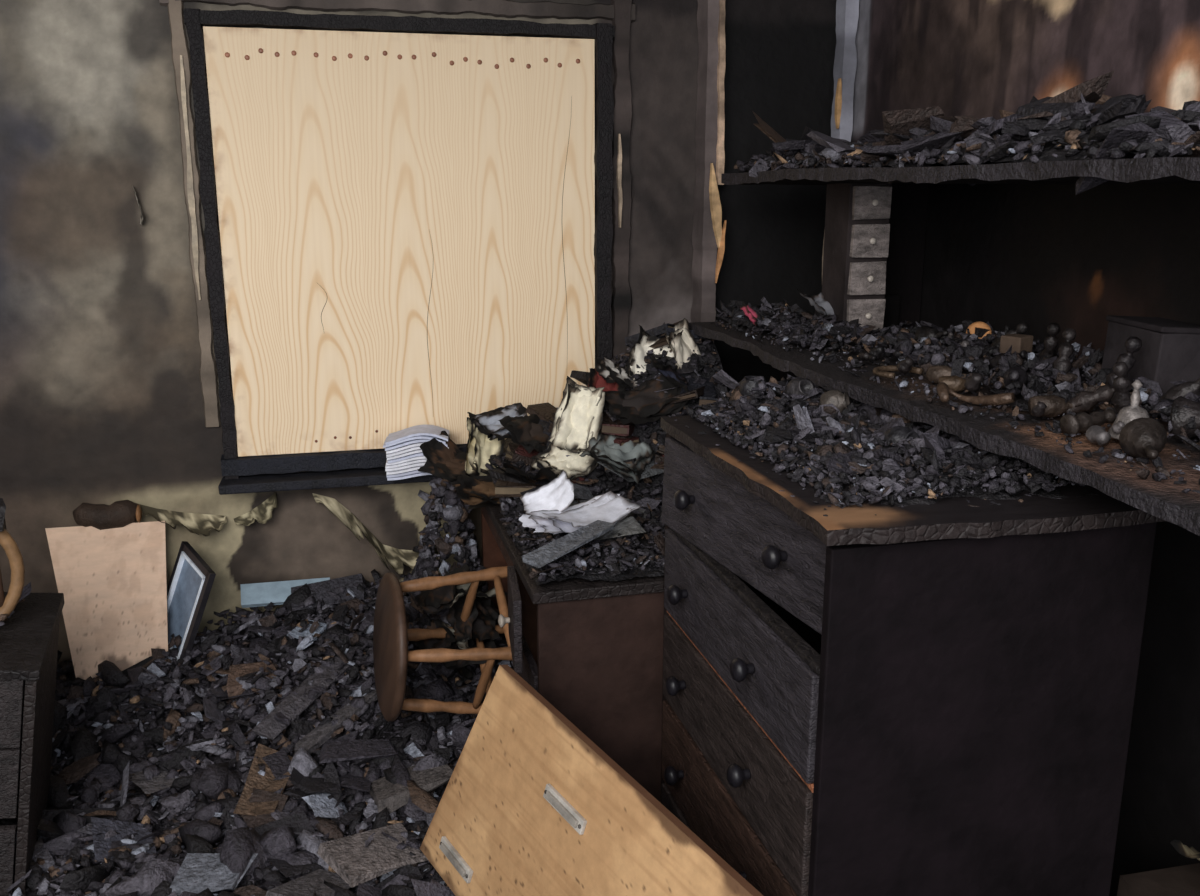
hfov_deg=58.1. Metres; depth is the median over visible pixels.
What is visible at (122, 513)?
roll
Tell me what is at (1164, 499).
shelf
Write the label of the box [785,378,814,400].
jars
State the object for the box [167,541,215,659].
picture frame
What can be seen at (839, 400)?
jars
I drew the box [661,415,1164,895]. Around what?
dresser
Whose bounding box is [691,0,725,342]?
trim
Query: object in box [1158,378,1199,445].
ornaments
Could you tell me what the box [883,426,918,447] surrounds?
jars
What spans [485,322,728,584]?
debris
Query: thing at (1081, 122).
debris
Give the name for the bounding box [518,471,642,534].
loose papers
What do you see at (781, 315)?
jars
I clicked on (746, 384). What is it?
jars
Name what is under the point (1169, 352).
box
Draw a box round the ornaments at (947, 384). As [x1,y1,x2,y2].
[858,321,1015,405]
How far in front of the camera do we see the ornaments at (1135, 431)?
1.64 m
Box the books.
[418,318,716,509]
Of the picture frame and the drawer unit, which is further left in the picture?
the picture frame
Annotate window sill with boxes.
[218,467,436,494]
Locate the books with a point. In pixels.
(580, 428)
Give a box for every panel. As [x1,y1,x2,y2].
[45,521,168,680]
[420,665,762,895]
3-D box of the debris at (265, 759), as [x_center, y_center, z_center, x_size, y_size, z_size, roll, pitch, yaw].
[-0.390,0.625,2.187,2.800,0.728,2.225,-3,14,-14]
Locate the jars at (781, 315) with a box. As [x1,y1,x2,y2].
[775,313,790,322]
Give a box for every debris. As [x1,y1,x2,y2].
[0,477,513,895]
[0,582,31,625]
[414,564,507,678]
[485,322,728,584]
[669,369,1096,515]
[710,289,1199,493]
[734,70,1199,194]
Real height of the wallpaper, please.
1.097 m
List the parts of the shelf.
burnt shelf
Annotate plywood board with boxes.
[203,26,594,456]
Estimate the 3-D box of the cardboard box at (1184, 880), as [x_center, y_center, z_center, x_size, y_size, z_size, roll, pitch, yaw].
[1.063,0.886,1.744,0.258,0.457,0.390,-3,14,-14]
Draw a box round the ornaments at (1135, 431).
[1028,323,1166,459]
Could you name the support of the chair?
on the base cabinet at (29, 637)
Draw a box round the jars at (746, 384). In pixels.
[739,375,765,399]
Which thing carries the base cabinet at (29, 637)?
on the debris at (265, 759)
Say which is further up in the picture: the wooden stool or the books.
the books
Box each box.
[999,315,1199,393]
[1117,840,1199,895]
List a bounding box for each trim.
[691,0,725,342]
[822,0,858,274]
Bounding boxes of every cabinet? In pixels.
[0,592,64,895]
[481,504,663,802]
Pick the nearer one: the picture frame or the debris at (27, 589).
the debris at (27, 589)
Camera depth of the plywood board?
2.97 m
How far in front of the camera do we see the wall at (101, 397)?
2.94 m
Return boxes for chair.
[0,498,24,620]
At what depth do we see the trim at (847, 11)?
3.14 m
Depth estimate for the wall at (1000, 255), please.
2.24 m
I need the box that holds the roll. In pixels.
[73,500,141,529]
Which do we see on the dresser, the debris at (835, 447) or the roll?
the debris at (835, 447)
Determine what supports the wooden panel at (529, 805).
on the debris at (265, 759)
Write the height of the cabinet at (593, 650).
0.693 m
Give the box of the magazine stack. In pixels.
[383,424,448,479]
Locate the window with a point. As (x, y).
(613, 105)
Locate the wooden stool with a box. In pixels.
[373,566,511,721]
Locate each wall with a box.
[0,0,836,663]
[851,0,1199,895]
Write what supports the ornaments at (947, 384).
on the shelf
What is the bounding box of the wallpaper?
[133,187,418,573]
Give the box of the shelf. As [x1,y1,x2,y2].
[689,157,1199,535]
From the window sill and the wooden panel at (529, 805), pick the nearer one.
the wooden panel at (529, 805)
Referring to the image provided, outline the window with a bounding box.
[159,0,634,478]
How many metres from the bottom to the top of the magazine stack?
0.131 m
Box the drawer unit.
[821,183,891,332]
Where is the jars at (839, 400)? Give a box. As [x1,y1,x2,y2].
[819,390,850,412]
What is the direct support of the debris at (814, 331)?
on the shelf
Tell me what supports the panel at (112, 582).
on the debris at (265, 759)

